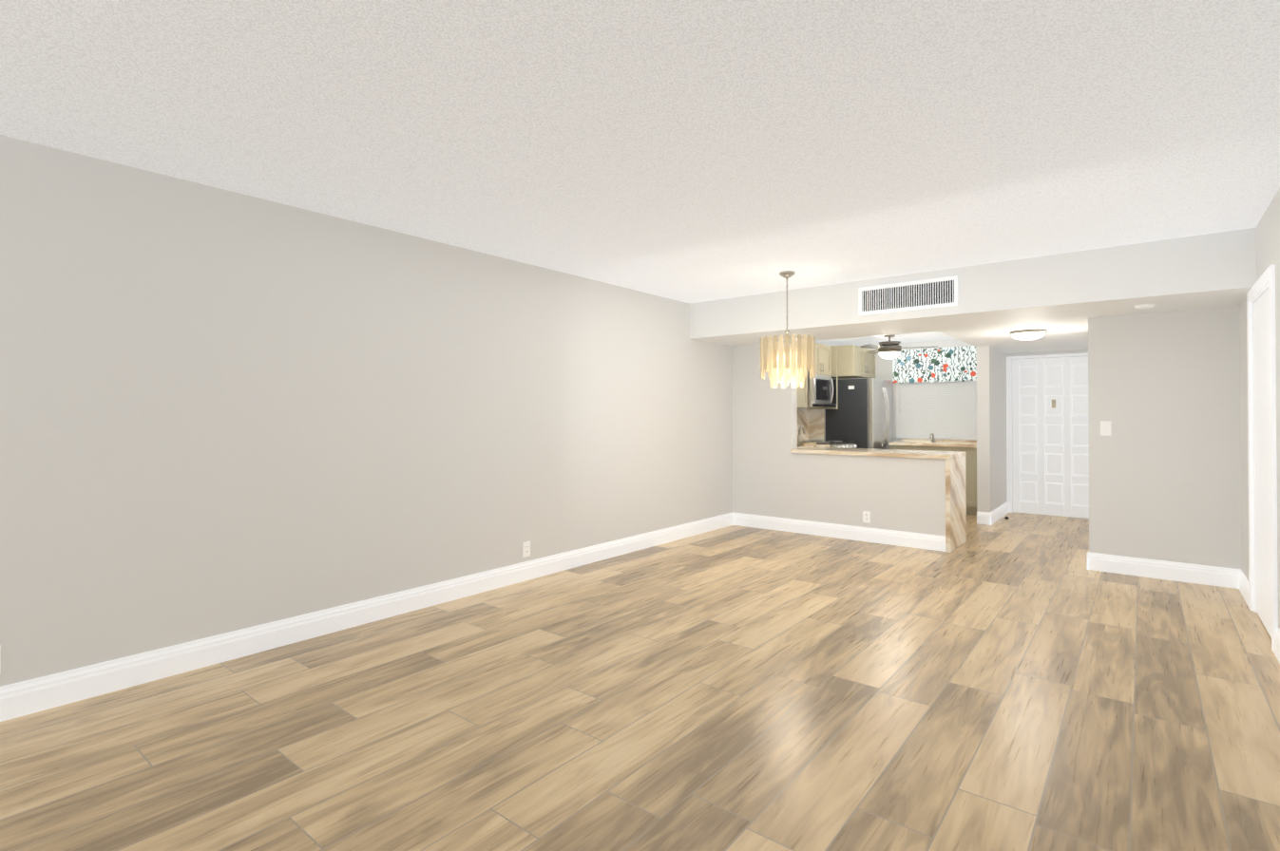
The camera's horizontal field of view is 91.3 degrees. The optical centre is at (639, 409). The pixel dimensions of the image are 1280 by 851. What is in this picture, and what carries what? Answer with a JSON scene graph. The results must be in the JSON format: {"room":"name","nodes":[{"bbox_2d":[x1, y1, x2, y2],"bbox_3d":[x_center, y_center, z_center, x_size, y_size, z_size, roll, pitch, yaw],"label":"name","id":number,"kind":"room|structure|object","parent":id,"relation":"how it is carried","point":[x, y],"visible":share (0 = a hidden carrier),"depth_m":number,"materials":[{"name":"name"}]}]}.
{"room":"empty living room","nodes":[
{"label":"empty living room","id":0,"kind":"room"},
{"bbox_2d":[0,512,1279,850],"bbox_3d":[0.999,1.332,3.668,4.600,0.060,11.940,0,-1,39],"label":"floor","id":1,"kind":"structure","parent":0,"point":[1021,683],"depth_m":2.59,"materials":[{"name":"brown wood"}]},
{"bbox_2d":[797,445,820,448],"bbox_3d":[1.756,0.905,7.609,0.601,0.860,0.516,0,-1,39],"label":"countertop","id":2,"kind":"structure","parent":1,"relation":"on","point":[798,447],"depth_m":7.39,"materials":[{"name":"stone"}]},
{"bbox_2d":[794,450,855,455],"bbox_3d":[2.090,0.900,6.871,0.563,0.858,0.449,0,-1,39],"label":"countertop","id":3,"kind":"structure","parent":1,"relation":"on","point":[831,452],"depth_m":6.48,"materials":[{"name":"stone"}]},
{"bbox_2d":[801,439,857,448],"bbox_3d":[2.429,0.870,8.319,0.719,0.901,0.754,0,-1,39],"label":"range","id":4,"kind":"object","parent":1,"relation":"on","point":[844,444],"visible":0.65,"depth_m":8.13,"materials":[{"name":"silver metal"}]},
{"bbox_2d":[825,378,893,449],"bbox_3d":[3.151,0.462,8.864,0.729,1.765,0.886,0,-1,39],"label":"fridge","id":5,"kind":"object","parent":1,"relation":"on","point":[861,416],"visible":0.5,"depth_m":8.54,"materials":[{"name":"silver metal"}]},
{"bbox_2d":[847,450,897,457],"bbox_3d":[2.452,0.897,6.579,0.623,0.858,0.449,0,-1,39],"label":"countertop","id":6,"kind":"structure","parent":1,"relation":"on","point":[878,453],"depth_m":6.23,"materials":[{"name":"stone"}]},
{"bbox_2d":[897,454,961,553],"bbox_3d":[2.830,0.895,6.276,0.602,0.858,0.449,0,-1,39],"label":"countertop","id":7,"kind":"structure","parent":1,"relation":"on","point":[955,506],"depth_m":5.86,"materials":[{"name":"stone"}]},
{"bbox_2d":[888,433,976,515],"bbox_3d":[4.016,0.831,8.344,1.166,1.020,0.632,0,-1,39],"label":"base cabinet","id":8,"kind":"object","parent":1,"relation":"on","point":[968,448],"visible":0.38,"depth_m":7.95,"materials":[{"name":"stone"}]},
{"bbox_2d":[0,134,1279,687],"bbox_3d":[0.979,0.083,3.694,4.550,2.440,11.940,0,-1,39],"label":"wall","id":9,"kind":"structure","parent":0,"point":[222,410],"depth_m":4.02,"materials":[{"name":"white paint"}]},
{"bbox_2d":[0,645,0,673],"bbox_3d":[-2.682,1.038,2.569,0.006,0.118,0.080,0,-1,39],"label":"outlet","id":10,"kind":"object","parent":9,"relation":"attached to","point":[0,659],"visible":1,"depth_m":2.60,"materials":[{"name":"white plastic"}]},
{"bbox_2d":[0,513,733,722],"bbox_3d":[-1.640,1.234,3.854,0.016,0.140,8.680,0,-1,39],"label":"baseboard","id":11,"kind":"structure","parent":9,"relation":"attached to","point":[19,699],"depth_m":3.45,"materials":[{"name":"white paint"}]},
{"bbox_2d":[522,541,530,557],"bbox_3d":[-0.872,1.077,4.816,0.009,0.116,0.072,0,-1,39],"label":"outlet","id":12,"kind":"object","parent":9,"relation":"attached to","point":[526,549],"visible":1,"depth_m":4.81,"materials":[{"name":"white plastic"}]},
{"bbox_2d":[797,371,808,407],"bbox_3d":[1.886,-0.453,7.981,0.351,0.860,0.459,0,-1,39],"label":"upper cabinet","id":13,"kind":"object","parent":9,"relation":"attached to","point":[802,392],"depth_m":7.95,"materials":[{"name":"wood"}]},
{"bbox_2d":[808,343,831,376],"bbox_3d":[2.271,-0.669,8.461,0.351,0.420,0.758,0,-1,39],"label":"upper cabinet","id":14,"kind":"object","parent":9,"relation":"attached to","point":[823,353],"depth_m":8.43,"materials":[{"name":"wood"}]},
{"bbox_2d":[807,374,836,407],"bbox_3d":[2.325,-0.244,8.412,0.456,0.420,0.750,0,-1,39],"label":"microwave","id":15,"kind":"object","parent":14,"relation":"attached to","point":[822,391],"visible":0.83,"depth_m":8.21,"materials":[{"name":"silver metal"}]},
{"bbox_2d":[733,513,945,552],"bbox_3d":[1.968,1.256,6.511,2.248,0.140,0.016,0,-1,39],"label":"baseboard","id":16,"kind":"structure","parent":9,"relation":"attached to","point":[831,530],"depth_m":6.40,"materials":[{"name":"white paint"}]},
{"bbox_2d":[831,344,875,381],"bbox_3d":[2.934,-0.664,9.054,0.641,0.420,0.902,0,-1,39],"label":"upper cabinet","id":17,"kind":"object","parent":9,"relation":"attached to","point":[846,362],"depth_m":8.63,"materials":[{"name":"wood"}]},
{"bbox_2d":[862,511,870,523],"bbox_3d":[2.271,1.079,6.273,0.072,0.116,0.009,0,-1,39],"label":"outlet","id":18,"kind":"object","parent":9,"relation":"attached to","point":[867,517],"visible":1,"depth_m":6.27,"materials":[{"name":"white plastic"}]},
{"bbox_2d":[858,275,958,315],"bbox_3d":[2.213,-0.940,5.205,0.790,0.240,0.011,0,-1,39],"label":"air vent","id":19,"kind":"object","parent":9,"relation":"in","point":[925,294],"visible":1,"depth_m":5.19,"materials":[{"name":"white metal"}]},
{"bbox_2d":[892,345,976,383],"bbox_3d":[4.100,-0.607,8.618,1.172,0.470,0.120,0,-1,39],"label":"window valance","id":20,"kind":"object","parent":9,"relation":"attached to","point":[953,364],"visible":0.85,"depth_m":8.58,"materials":[{"name":"fabric"}]},
{"bbox_2d":[897,381,976,439],"bbox_3d":[4.131,-0.131,8.739,1.040,1.090,0.050,0,-1,39],"label":"kitchen window","id":21,"kind":"structure","parent":9,"relation":"in","point":[933,404],"depth_m":8.75,"materials":[{"name":"white paint"}]},
{"bbox_2d":[896,380,975,439],"bbox_3d":[4.078,-0.133,8.673,1.030,1.083,0.049,0,-1,39],"label":"window blinds","id":22,"kind":"object","parent":21,"relation":"attached to","point":[953,416],"visible":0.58,"depth_m":8.65,"materials":[{"name":"white plastic"}]},
{"bbox_2d":[988,501,1008,525],"bbox_3d":[4.409,1.265,7.672,0.016,0.140,1.186,0,-1,39],"label":"baseboard","id":23,"kind":"structure","parent":9,"relation":"attached to","point":[1002,510],"depth_m":7.56,"materials":[{"name":"white paint"}]},
{"bbox_2d":[1010,329,1046,340],"bbox_3d":[3.715,-0.725,5.992,0.300,0.118,0.300,0,-1,39],"label":"ceiling light","id":24,"kind":"object","parent":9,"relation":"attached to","point":[1026,334],"visible":0.85,"depth_m":5.90,"materials":[{"name":"white glass"}]},
{"bbox_2d":[1006,352,1088,513],"bbox_3d":[5.170,0.324,7.819,1.028,2.025,0.015,0,-1,39],"label":"door frame","id":25,"kind":"structure","parent":9,"relation":"attached to","point":[1008,359],"depth_m":8.11,"materials":[{"name":"white paint"}]},
{"bbox_2d":[1012,356,1088,518],"bbox_3d":[5.196,0.340,7.849,0.902,1.980,0.059,0,-1,39],"label":"entry door","id":26,"kind":"structure","parent":9,"relation":"in","point":[1050,439],"depth_m":7.86,"materials":[{"name":"white paint"}]},
{"bbox_2d":[1100,421,1111,436],"bbox_3d":[3.775,0.154,5.071,0.072,0.116,0.009,0,-1,39],"label":"light switch","id":27,"kind":"object","parent":9,"relation":"attached to","point":[1105,429],"visible":1,"depth_m":5.07,"materials":[{"name":"white plastic"}]},
{"bbox_2d":[1133,304,1155,308],"bbox_3d":[3.684,-0.760,4.567,0.124,0.038,0.124,0,-1,39],"label":"smoke detector","id":28,"kind":"object","parent":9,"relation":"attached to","point":[1146,306],"visible":0.69,"depth_m":4.54,"materials":[{"name":"white plastic"}]},
{"bbox_2d":[1087,552,1235,588],"bbox_3d":[4.037,1.242,4.846,0.900,0.140,0.016,0,-1,39],"label":"baseboard","id":29,"kind":"structure","parent":9,"relation":"attached to","point":[1221,577],"depth_m":4.84,"materials":[{"name":"white paint"}]},
{"bbox_2d":[1235,569,1249,608],"bbox_3d":[4.184,1.238,4.324,0.016,0.140,0.565,0,-1,39],"label":"baseboard","id":30,"kind":"structure","parent":9,"relation":"attached to","point":[1241,582],"depth_m":4.40,"materials":[{"name":"white paint"}]},
{"bbox_2d":[1246,265,1278,652],"bbox_3d":[3.740,0.265,3.685,0.138,2.075,0.980,0,-1,39],"label":"door frame","id":31,"kind":"structure","parent":9,"relation":"attached to","point":[1265,281],"depth_m":3.39,"materials":[{"name":"white paint"}]},
{"bbox_2d":[1253,287,1271,637],"bbox_3d":[3.710,0.300,3.706,0.050,1.984,0.825,0,-1,39],"label":"bedroom door","id":32,"kind":"structure","parent":9,"relation":"in","point":[1262,478],"depth_m":3.76,"materials":[{"name":"white paint"}]},
{"bbox_2d":[1274,628,1279,663],"bbox_3d":[1.163,1.207,0.568,0.016,0.140,7.075,0,-1,39],"label":"baseboard","id":33,"kind":"structure","parent":9,"relation":"attached to","point":[1277,634],"depth_m":3.27,"materials":[{"name":"white paint"}]},
{"bbox_2d":[0,0,1279,345],"bbox_3d":[0.999,-1.117,3.688,4.600,0.240,11.940,0,-1,39],"label":"ceiling","id":34,"kind":"structure","parent":0,"point":[694,150],"depth_m":2.48,"materials":[{"name":"white paint"}]},
{"bbox_2d":[760,270,815,388],"bbox_3d":[1.210,-0.653,5.144,0.440,0.945,0.440,0,-1,39],"label":"chandelier","id":35,"kind":"object","parent":34,"relation":"hanging from","point":[793,364],"visible":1,"depth_m":5.01,"materials":[{"name":"beige glass"}]},
{"bbox_2d":[859,334,937,359],"bbox_3d":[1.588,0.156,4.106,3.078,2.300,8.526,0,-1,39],"label":"ceiling fan","id":36,"kind":"object","parent":34,"relation":"hanging from","point":[888,350],"visible":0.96,"depth_m":7.71,"materials":[{"name":"brown metal"}]}
]}

